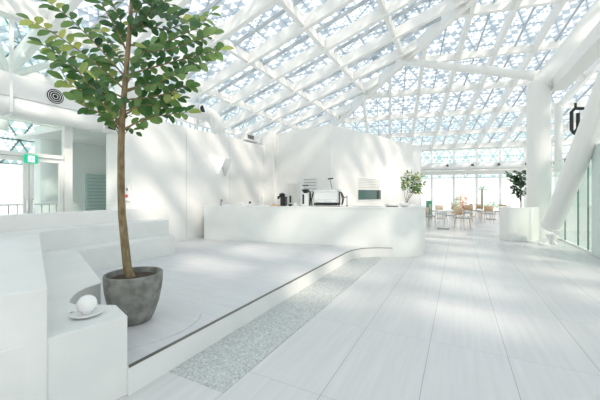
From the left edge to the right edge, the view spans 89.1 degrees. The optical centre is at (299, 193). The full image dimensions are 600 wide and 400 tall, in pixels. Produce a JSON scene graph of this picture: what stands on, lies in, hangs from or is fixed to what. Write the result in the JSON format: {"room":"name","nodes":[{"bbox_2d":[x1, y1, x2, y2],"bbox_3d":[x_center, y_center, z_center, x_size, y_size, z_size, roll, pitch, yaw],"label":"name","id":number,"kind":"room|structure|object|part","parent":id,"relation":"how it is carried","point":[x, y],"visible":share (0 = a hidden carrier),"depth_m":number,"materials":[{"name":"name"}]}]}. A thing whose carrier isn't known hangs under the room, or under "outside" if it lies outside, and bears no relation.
{"room":"cafe","nodes":[
{"label":"cafe","id":0,"kind":"room"},
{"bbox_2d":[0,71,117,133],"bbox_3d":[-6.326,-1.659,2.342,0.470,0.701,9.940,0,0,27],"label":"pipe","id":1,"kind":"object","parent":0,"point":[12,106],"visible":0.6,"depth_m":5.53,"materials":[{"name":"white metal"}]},
{"bbox_2d":[34,126,105,212],"bbox_3d":[-6.724,-0.275,11.370,0.400,3.550,4.995,0,0,27],"label":"wall","id":2,"kind":"structure","parent":0,"point":[90,159],"depth_m":9.41,"materials":[{"name":"white"}]},
{"bbox_2d":[84,173,105,210],"bbox_3d":[-6.872,0.043,10.469,0.135,1.451,0.931,0,0,27],"label":"louvres","id":3,"kind":"object","parent":2,"relation":"attached to","point":[94,184],"visible":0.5,"depth_m":10.31,"materials":[{"name":"white"}]},
{"bbox_2d":[106,119,125,209],"bbox_3d":[-4.099,-0.130,6.893,0.720,3.060,0.130,0,0,27],"label":"wall","id":4,"kind":"structure","parent":0,"point":[111,139],"depth_m":6.89,"materials":[{"name":"paint"}]},
{"bbox_2d":[125,185,129,200],"bbox_3d":[-3.744,-0.020,6.611,0.140,0.340,0.045,0,0,27],"label":"fire alarm box","id":5,"kind":"object","parent":4,"relation":"attached to","point":[127,187],"visible":1,"depth_m":6.59,"materials":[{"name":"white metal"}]},
{"bbox_2d":[15,113,420,238],"bbox_3d":[-1.424,-0.390,11.652,10.252,3.580,11.043,0,0,27],"label":"wall","id":6,"kind":"structure","parent":0,"point":[155,160],"depth_m":9.59,"materials":[{"name":"paint"}]},
{"bbox_2d":[0,0,64,127],"bbox_3d":[-8.539,-3.161,3.410,0.300,2.923,10.200,0,0,27],"label":"window","id":7,"kind":"structure","parent":6,"relation":"in","point":[11,20],"depth_m":7.08,"materials":[{"name":"white metal"}]},
{"bbox_2d":[0,114,109,211],"bbox_3d":[-5.992,-0.030,3.868,0.140,2.800,7.156,0,0,27],"label":"window","id":8,"kind":"structure","parent":6,"relation":"in","point":[67,131],"depth_m":6.18,"materials":[{"name":"white metal"}]},
{"bbox_2d":[0,154,28,213],"bbox_3d":[-5.338,0.350,5.061,0.118,2.080,1.337,0,0,27],"label":"door","id":9,"kind":"structure","parent":8,"relation":"attached to","point":[25,166],"depth_m":5.62,"materials":[{"name":"white metal"}]},
{"bbox_2d":[24,154,37,163],"bbox_3d":[-4.966,-0.647,5.635,0.047,0.155,0.200,0,0,27],"label":"exit sign","id":10,"kind":"object","parent":8,"relation":"attached to","point":[27,158],"visible":1,"depth_m":5.62,"materials":[{"name":"teal plastic"}]},
{"bbox_3d":[-4.958,-0.647,5.631,0.004,0.115,0.100,0,0,27],"label":"pictogram panel","id":11,"kind":"part","parent":10,"relation":"part of","materials":[{"name":"white plastic"}]},
{"bbox_2d":[29,158,63,212],"bbox_3d":[-4.897,0.350,5.913,0.118,2.080,0.550,0,0,27],"label":"door","id":12,"kind":"structure","parent":8,"relation":"attached to","point":[59,162],"depth_m":6.04,"materials":[{"name":"white metal"}]},
{"bbox_2d":[114,80,224,134],"bbox_3d":[-3.247,-2.180,8.290,0.596,0.870,3.335,0,0,27],"label":"air duct","id":13,"kind":"object","parent":6,"relation":"on","point":[207,114],"visible":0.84,"depth_m":8.72,"materials":[{"name":"white metal"}]},
{"bbox_2d":[186,130,186,237],"bbox_3d":[-2.556,-0.200,8.649,0.008,2.900,1.700,0,0,27],"label":"trim","id":14,"kind":"structure","parent":6,"relation":"attached to","point":[186,130],"depth_m":7.90,"materials":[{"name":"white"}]},
{"bbox_2d":[175,235,203,241],"bbox_3d":[-2.233,1.165,9.266,0.030,0.070,4.000,0,0,27],"label":"baseboard","id":15,"kind":"structure","parent":6,"relation":"attached to","point":[199,236],"depth_m":7.97,"materials":[{"name":"white metal"}]},
{"bbox_2d":[211,157,224,173],"bbox_3d":[-2.390,-0.826,8.898,0.070,0.481,0.503,0,0,27],"label":"wall lamp","id":16,"kind":"object","parent":6,"relation":"attached to","point":[218,162],"visible":1,"depth_m":8.86,"materials":[{"name":"white"}]},
{"bbox_2d":[222,158,230,175],"bbox_3d":[-2.250,-0.808,9.188,0.050,0.526,0.496,0,0,27],"label":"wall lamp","id":17,"kind":"object","parent":6,"relation":"attached to","point":[226,164],"visible":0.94,"depth_m":9.20,"materials":[{"name":"white"}]},
{"bbox_2d":[218,133,259,143],"bbox_3d":[-2.034,-1.880,10.088,0.348,0.320,1.965,0,0,27],"label":"wall fan","id":18,"kind":"object","parent":6,"relation":"on","point":[246,137],"visible":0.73,"depth_m":10.27,"materials":[{"name":"white plastic"}]},
{"bbox_2d":[263,133,276,204],"bbox_3d":[-1.096,-0.390,11.066,0.480,3.580,0.200,0,0,27],"label":"trim","id":19,"kind":"structure","parent":6,"relation":"attached to","point":[270,139],"depth_m":10.96,"materials":[{"name":"paint"}]},
{"bbox_2d":[169,257,382,392],"bbox_3d":[0.406,1.398,4.587,0.569,0.004,5.200,0,0,27],"label":"floor strip","id":20,"kind":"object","parent":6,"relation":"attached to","point":[219,366],"depth_m":3.05,"materials":[{"name":"gravel"}]},
{"bbox_2d":[286,183,299,204],"bbox_3d":[-0.236,0.516,10.499,0.586,1.808,0.070,0,0,40],"label":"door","id":21,"kind":"structure","parent":6,"relation":"in","point":[292,189],"depth_m":10.48,"materials":[{"name":"white"}]},
{"bbox_2d":[303,178,316,195],"bbox_3d":[0.335,-0.230,10.015,0.561,0.592,0.045,0,0,40],"label":"air vent","id":22,"kind":"object","parent":6,"relation":"in","point":[312,182],"visible":0.64,"depth_m":9.98,"materials":[{"name":"white metal"}]},
{"bbox_2d":[357,189,380,200],"bbox_3d":[2.522,0.027,11.016,1.536,0.424,0.046,0,0,-44],"label":"window","id":23,"kind":"structure","parent":6,"relation":"in","point":[362,194],"depth_m":10.93,"materials":[{"name":"teal glass"}]},
{"bbox_2d":[357,178,380,188],"bbox_3d":[2.519,-0.380,11.019,1.456,0.362,0.039,0,0,-44],"label":"shutter","id":24,"kind":"object","parent":6,"relation":"attached to","point":[369,183],"visible":1,"depth_m":10.97,"materials":[{"name":"white metal"}]},
{"bbox_2d":[0,0,599,150],"bbox_3d":[5.986,-6.821,8.549,26.635,7.257,34.088,0,0,27],"label":"ceiling","id":25,"kind":"structure","parent":0,"point":[443,14],"depth_m":13.07,"materials":[{"name":"white metal"}]},
{"bbox_2d":[0,44,79,130],"bbox_3d":[-7.312,-3.014,8.277,0.340,2.770,2.426,0,0,27],"label":"truss","id":26,"kind":"object","parent":25,"relation":"attached to","point":[19,61],"visible":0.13,"depth_m":8.02,"materials":[{"name":"white metal"}]},
{"bbox_2d":[0,0,433,132],"bbox_3d":[2.153,-7.523,11.949,18.863,5.945,26.426,0,0,27],"label":"glass roof","id":27,"kind":"structure","parent":25,"relation":"attached to","point":[283,22],"depth_m":12.95,"materials":[{"name":"white"}]},
{"bbox_2d":[0,17,276,164],"bbox_3d":[-7.352,-3.678,12.987,0.004,5.486,24.326,0,0,27],"label":"trim","id":28,"kind":"structure","parent":27,"relation":"attached to","point":[20,142],"depth_m":10.02,"materials":[{"name":"white"}]},
{"bbox_2d":[299,0,599,142],"bbox_3d":[9.262,-8.278,11.970,30.626,8.012,25.839,0,0,16],"label":"glass roof","id":29,"kind":"structure","parent":25,"relation":"attached to","point":[492,27],"depth_m":17.52,"materials":[{"name":"white"}]},
{"bbox_2d":[401,59,539,80],"bbox_3d":[6.370,-5.091,12.272,0.320,2.660,5.385,0,0,-34],"label":"tube","id":30,"kind":"object","parent":25,"relation":"attached to","point":[523,74],"visible":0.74,"depth_m":11.59,"materials":[{"name":"white metal"}]},
{"bbox_2d":[117,213,599,399],"bbox_3d":[3.712,1.500,9.339,22.000,0.200,36.000,0,0,27],"label":"floor","id":31,"kind":"structure","parent":0,"point":[478,315],"depth_m":3.06,"materials":[{"name":"tile"}]},
{"bbox_2d":[0,203,78,213],"bbox_3d":[-6.677,0.858,5.373,0.050,1.285,5.000,0,0,27],"label":"terrace railing","id":32,"kind":"object","parent":31,"relation":"on","point":[41,204],"visible":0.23,"depth_m":6.90,"materials":[{"name":"white metal"}]},
{"bbox_3d":[-6.677,0.230,5.373,0.050,0.030,5.000,0,0,27],"label":"handrail","id":33,"kind":"part","parent":32,"relation":"part of","materials":[{"name":"white metal"}]},
{"bbox_2d":[0,207,174,399],"bbox_3d":[-2.733,0.855,3.623,4.093,1.090,5.920,0,0,27],"label":"bench","id":34,"kind":"object","parent":31,"relation":"on","point":[49,261],"visible":0.94,"depth_m":2.09,"materials":[{"name":"paint"}]},
{"bbox_2d":[70,295,103,318],"bbox_3d":[-1.493,0.778,2.138,0.195,0.139,0.195,0,0,-40],"label":"globe lamp","id":35,"kind":"object","parent":34,"relation":"on","point":[86,305],"visible":1,"depth_m":2.10,"materials":[{"name":"white glass"}]},
{"bbox_3d":[-1.493,0.771,2.138,0.124,0.124,0.124,0,0,27],"label":"globe","id":36,"kind":"part","parent":35,"relation":"part of","materials":[{"name":"white glass"}]},
{"bbox_3d":[-1.493,0.839,2.138,0.196,0.018,0.196,0,0,27],"label":"dish","id":37,"kind":"part","parent":35,"relation":"part of","materials":[{"name":"white ceramic"}]},
{"bbox_2d":[94,238,371,366],"bbox_3d":[-1.605,1.300,5.436,4.650,0.200,5.503,0,0,27],"label":"platform","id":38,"kind":"object","parent":31,"relation":"on","point":[221,277],"visible":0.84,"depth_m":4.79,"materials":[{"name":"tile"}]},
{"bbox_2d":[127,297,201,348],"bbox_3d":[-1.569,1.194,2.907,1.200,0.012,1.200,0,0,27],"label":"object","id":39,"kind":"structure","parent":38,"relation":"on","point":[171,317],"depth_m":2.82,"materials":[{"name":"tile"}]},
{"bbox_2d":[16,0,233,325],"bbox_3d":[-1.482,-0.607,2.686,1.752,3.590,0.886,0,0,9],"label":"potted tree","id":40,"kind":"object","parent":39,"relation":"on","point":[135,291],"visible":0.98,"depth_m":2.71,"materials":[{"name":"green plant"}]},
{"bbox_3d":[-1.562,0.963,2.870,0.498,0.450,0.498,0,0,27],"label":"pot","id":41,"kind":"part","parent":40,"relation":"part of","materials":[{"name":"grey concrete"}]},
{"bbox_2d":[129,247,377,367],"bbox_3d":[0.173,1.200,4.619,0.647,0.008,5.677,0,0,35],"label":"trim","id":42,"kind":"structure","parent":38,"relation":"attached to","point":[264,295],"depth_m":2.88,"materials":[{"name":"grey metal"}]},
{"bbox_2d":[127,248,391,395],"bbox_3d":[0.163,1.302,4.623,0.658,0.195,5.663,0,0,35],"label":"trim","id":43,"kind":"structure","parent":38,"relation":"attached to","point":[145,372],"depth_m":2.94,"materials":[{"name":"white paint"}]},
{"bbox_2d":[204,204,425,256],"bbox_3d":[0.426,0.850,7.794,5.869,1.100,2.312,0,0,-4],"label":"counter","id":44,"kind":"object","parent":31,"relation":"on","point":[401,229],"depth_m":7.21,"materials":[{"name":"paint"}]},
{"bbox_2d":[277,193,286,205],"bbox_3d":[-0.461,0.135,7.758,0.240,0.330,0.180,0,0,16],"label":"coffee grinder","id":45,"kind":"object","parent":44,"relation":"on","point":[283,199],"visible":1,"depth_m":7.67,"materials":[{"name":"black plastic"}]},
{"bbox_2d":[301,185,310,205],"bbox_3d":[0.164,0.033,7.689,0.250,0.530,0.229,0,0,16],"label":"coffee grinder","id":46,"kind":"object","parent":44,"relation":"on","point":[305,196],"visible":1,"depth_m":7.60,"materials":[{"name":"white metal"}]},
{"bbox_2d":[204,204,425,208],"bbox_3d":[0.426,0.315,7.794,5.869,0.030,2.312,0,0,-4],"label":"countertop","id":47,"kind":"structure","parent":44,"relation":"on","point":[412,206],"depth_m":7.32,"materials":[{"name":"white stone"}]},
{"bbox_2d":[311,189,343,205],"bbox_3d":[0.736,0.085,7.768,0.813,0.413,0.610,0,0,16],"label":"espresso machine","id":48,"kind":"object","parent":44,"relation":"on","point":[320,197],"visible":1,"depth_m":7.53,"materials":[{"name":"white metal"}]},
{"bbox_3d":[0.626,0.168,7.515,0.560,0.070,0.012,0,0,16],"label":"panel","id":49,"kind":"part","parent":48,"relation":"part of","materials":[{"name":"silver metal"}]},
{"bbox_2d":[399,203,410,206],"bbox_3d":[2.530,0.263,7.350,0.260,0.075,0.260,0,0,27],"label":"plant pot","id":50,"kind":"object","parent":44,"relation":"on","point":[402,204],"depth_m":7.26,"materials":[{"name":"white ceramic"}]},
{"bbox_2d":[399,170,425,206],"bbox_3d":[2.709,-0.157,7.353,0.617,0.914,0.260,0,0,-1],"label":"plant","id":51,"kind":"object","parent":44,"relation":"on","point":[417,187],"visible":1,"depth_m":7.35,"materials":[{"name":"green plant"}]},
{"bbox_3d":[2.707,-0.157,7.361,0.487,0.752,0.109,0,0,10],"label":"stem","id":52,"kind":"part","parent":51,"relation":"part of","materials":[{"name":"green plant"}]},
{"bbox_2d":[426,201,431,217],"bbox_3d":[7.685,0.900,18.170,0.340,1.000,0.300,0,0,0],"label":"panel","id":53,"kind":"object","parent":31,"relation":"on","point":[427,202],"visible":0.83,"depth_m":18.14,"materials":[{"name":"teal fabric"}]},
{"bbox_2d":[425,207,435,224],"bbox_3d":[5.610,0.991,13.340,0.474,0.822,0.449,0,0,-19],"label":"cafe chair","id":54,"kind":"object","parent":31,"relation":"on","point":[426,208],"visible":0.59,"depth_m":13.16,"materials":[{"name":"grey wood"}]},
{"bbox_2d":[434,206,447,222],"bbox_3d":[6.925,0.991,14.995,0.449,0.822,0.474,0,0,-6],"label":"cafe chair","id":55,"kind":"object","parent":31,"relation":"on","point":[436,207],"visible":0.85,"depth_m":15.16,"materials":[{"name":"brown wood"}]},
{"bbox_3d":[6.907,0.711,15.175,0.417,0.262,0.114,0,0,-6],"label":"backrest","id":56,"kind":"part","parent":55,"relation":"part of","materials":[{"name":"brown wood"}]},
{"bbox_2d":[432,210,453,229],"bbox_3d":[5.732,1.024,12.200,0.800,0.748,0.800,0,0,27],"label":"round cafe table","id":57,"kind":"object","parent":31,"relation":"on","point":[432,210],"visible":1,"depth_m":12.11,"materials":[{"name":"white metal"}]},
{"bbox_2d":[444,207,455,225],"bbox_3d":[6.656,0.991,13.550,0.474,0.822,0.449,0,0,25],"label":"cafe chair","id":58,"kind":"object","parent":31,"relation":"on","point":[453,207],"visible":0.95,"depth_m":13.36,"materials":[{"name":"brown wood"}]},
{"bbox_2d":[454,208,470,229],"bbox_3d":[6.494,0.991,12.211,0.449,0.822,0.474,0,0,-29],"label":"cafe chair","id":59,"kind":"object","parent":31,"relation":"on","point":[458,211],"visible":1,"depth_m":12.27,"materials":[{"name":"grey wood"}]},
{"bbox_3d":[6.407,0.711,12.369,0.417,0.262,0.114,0,0,-29],"label":"backrest","id":60,"kind":"part","parent":59,"relation":"part of","materials":[{"name":"orange wood"}]},
{"bbox_2d":[463,205,472,221],"bbox_3d":[8.560,0.991,15.538,0.449,0.822,0.474,0,0,34],"label":"cafe chair","id":61,"kind":"object","parent":31,"relation":"on","point":[466,207],"visible":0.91,"depth_m":15.65,"materials":[{"name":"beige wood"}]},
{"bbox_3d":[8.662,0.711,15.687,0.417,0.262,0.114,0,0,34],"label":"backrest","id":62,"kind":"part","parent":61,"relation":"part of","materials":[{"name":"orange wood"}]},
{"bbox_2d":[475,204,486,216],"bbox_3d":[10.131,0.991,17.092,0.449,0.822,0.474,0,0,-23],"label":"cafe chair","id":63,"kind":"object","parent":31,"relation":"on","point":[478,206],"visible":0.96,"depth_m":17.26,"materials":[{"name":"orange wood"}]},
{"bbox_2d":[480,206,493,222],"bbox_3d":[9.184,0.991,14.970,0.449,0.822,0.474,0,0,8],"label":"cafe chair","id":64,"kind":"object","parent":31,"relation":"on","point":[486,208],"visible":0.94,"depth_m":14.78,"materials":[{"name":"orange wood"}]},
{"bbox_3d":[9.159,0.711,14.791,0.417,0.262,0.114,0,0,8],"label":"backrest","id":65,"kind":"part","parent":64,"relation":"part of","materials":[{"name":"orange wood"}]},
{"bbox_2d":[417,138,599,213],"bbox_3d":[9.642,-1.160,22.966,23.505,5.120,0.350,0,0,16],"label":"window","id":66,"kind":"structure","parent":31,"relation":"on","point":[476,173],"depth_m":21.97,"materials":[{"name":"white metal"}]},
{"bbox_2d":[421,159,591,171],"bbox_3d":[13.651,-1.945,21.176,13.803,0.610,0.765,0,0,16],"label":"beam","id":67,"kind":"structure","parent":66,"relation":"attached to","point":[501,165],"depth_m":21.32,"materials":[{"name":"white metal"}]},
{"bbox_2d":[421,168,553,171],"bbox_3d":[13.688,-1.690,21.303,13.800,0.100,0.500,0,0,16],"label":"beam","id":68,"kind":"structure","parent":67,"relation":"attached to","point":[422,169],"depth_m":21.60,"materials":[{"name":"white metal"}]},
{"bbox_2d":[503,169,525,206],"bbox_3d":[10.679,0.063,14.921,2.470,2.673,0.849,0,0,-35],"label":"indoor tree","id":69,"kind":"object","parent":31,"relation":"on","point":[519,181],"visible":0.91,"depth_m":14.90,"materials":[{"name":"green plant"}]},
{"bbox_2d":[499,206,538,240],"bbox_3d":[6.667,0.900,9.485,1.022,1.000,0.996,0,0,-23],"label":"planter","id":70,"kind":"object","parent":31,"relation":"on","point":[515,223],"depth_m":9.06,"materials":[{"name":"white plaster"}]},
{"bbox_2d":[526,79,550,237],"bbox_3d":[7.898,-1.150,10.100,0.650,5.100,0.650,0,0,27],"label":"column","id":71,"kind":"structure","parent":31,"relation":"on","point":[538,92],"depth_m":9.83,"materials":[{"name":"white paint"}]},
{"bbox_2d":[532,0,599,90],"bbox_3d":[9.373,-5.454,9.850,3.367,4.220,0.670,0,0,10],"label":"strut","id":72,"kind":"object","parent":71,"relation":"attached to","point":[591,17],"visible":0.62,"depth_m":9.73,"materials":[{"name":"white metal"}]},
{"bbox_2d":[551,21,599,91],"bbox_3d":[6.485,-3.550,6.213,0.400,0.350,8.500,0,0,27],"label":"beam","id":73,"kind":"structure","parent":71,"relation":"attached to","point":[587,52],"depth_m":7.89,"materials":[{"name":"white metal"}]},
{"bbox_2d":[554,106,562,188],"bbox_3d":[10.340,-1.050,12.200,0.260,4.900,0.260,0,0,27],"label":"slim column","id":74,"kind":"structure","parent":31,"relation":"on","point":[558,110],"depth_m":12.10,"materials":[{"name":"white metal"}]},
{"bbox_2d":[538,69,599,246],"bbox_3d":[6.451,-1.355,6.796,0.576,5.510,3.632,0,0,15],"label":"strut","id":75,"kind":"object","parent":31,"relation":"on","point":[587,135],"visible":1,"depth_m":7.20,"materials":[{"name":"white metal"}]},
{"bbox_3d":[6.847,1.380,8.311,0.500,0.040,0.400,0,0,27],"label":"plate","id":76,"kind":"part","parent":75,"relation":"part of","materials":[{"name":"white metal"}]},
{"bbox_3d":[6.844,0.871,8.300,0.473,0.308,0.430,0,0,27],"label":"plate","id":77,"kind":"part","parent":75,"relation":"part of","materials":[{"name":"white metal"}]},
{"bbox_2d":[569,103,583,134],"bbox_3d":[8.612,-2.337,9.500,0.405,0.995,0.100,0,0,0],"label":"light","id":78,"kind":"object","parent":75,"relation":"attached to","point":[571,113],"visible":0.91,"depth_m":9.46,"materials":[{"name":"black plastic"}]},
{"bbox_2d":[554,157,591,253],"bbox_3d":[7.555,0.165,8.475,0.100,2.470,3.400,0,0,27],"label":"window frame","id":79,"kind":"structure","parent":31,"relation":"on","point":[577,245],"depth_m":8.03,"materials":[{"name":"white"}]},
{"bbox_2d":[592,143,599,257],"bbox_3d":[6.401,0.150,6.313,0.120,2.500,1.500,0,0,27],"label":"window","id":80,"kind":"structure","parent":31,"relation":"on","point":[596,154],"depth_m":6.75,"materials":[{"name":"white"}]},
{"bbox_2d":[562,165,591,230],"bbox_3d":[12.675,0.150,10.553,5.600,2.500,0.150,0,0,27],"label":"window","id":81,"kind":"structure","parent":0,"point":[571,220],"depth_m":11.51,"materials":[{"name":"glass"}]},
{"bbox_3d":[-7.649,-2.100,3.062,2.200,0.020,10.000,0,0,27],"label":"ceiling","id":82,"kind":"structure","parent":0,"visible":0},
{"bbox_2d":[0,70,114,115],"bbox_3d":[-6.525,-1.850,2.367,0.436,0.400,10.100,0,0,27],"label":"duct","id":83,"kind":"object","parent":82,"relation":"attached to","point":[25,88],"visible":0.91,"depth_m":5.46,"materials":[{"name":"white metal"}]},
{"bbox_2d":[45,88,64,104],"bbox_3d":[-4.571,-1.823,5.697,0.030,0.300,0.300,0,0,27],"label":"vent","id":84,"kind":"object","parent":83,"relation":"attached to","point":[53,96],"depth_m":5.68,"materials":[{"name":"white metal"}]},
{"label":"outside","id":85,"kind":"structure","parent":0,"visible":0},
{"bbox_2d":[0,200,523,214],"bbox_3d":[4.600,1.700,8.879,160.000,0.200,160.000,0,0,27],"label":"ground","id":86,"kind":"structure","parent":85,"point":[3,209],"depth_m":46.48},
{"bbox_2d":[450,197,461,207],"bbox_3d":[17.037,1.041,33.057,1.336,1.539,1.196,0,0,13],"label":"tree","id":87,"kind":"object","parent":86,"relation":"on","point":[456,201],"visible":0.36,"depth_m":33.00,"materials":[{"name":"green plant"}]},
{"bbox_2d":[457,191,468,208],"bbox_3d":[16.536,0.797,30.963,1.116,2.198,1.233,0,0,-41],"label":"tree","id":88,"kind":"object","parent":86,"relation":"on","point":[460,196],"visible":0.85,"depth_m":30.97,"materials":[{"name":"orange plant"}]},
{"bbox_2d":[471,185,490,209],"bbox_3d":[17.333,0.298,29.002,2.011,2.404,1.955,0,0,27],"label":"palm tree","id":89,"kind":"object","parent":86,"relation":"on","point":[483,186],"visible":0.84,"depth_m":28.93,"materials":[{"name":"green plant"}]},
{"bbox_2d":[483,201,498,207],"bbox_3d":[21.461,1.329,33.946,1.940,1.124,2.015,0,0,27],"label":"tree","id":90,"kind":"object","parent":86,"relation":"on","point":[493,203],"visible":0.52,"depth_m":33.74,"materials":[{"name":"green plant"}]},
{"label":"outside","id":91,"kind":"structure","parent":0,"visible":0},
{"bbox_2d":[321,109,574,177],"bbox_3d":[12.239,-3.948,25.591,27.026,5.226,0.004,0,0,16],"label":"trim","id":92,"kind":"structure","parent":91,"point":[439,157],"depth_m":25.21,"materials":[{"name":"white metal"}]}
]}

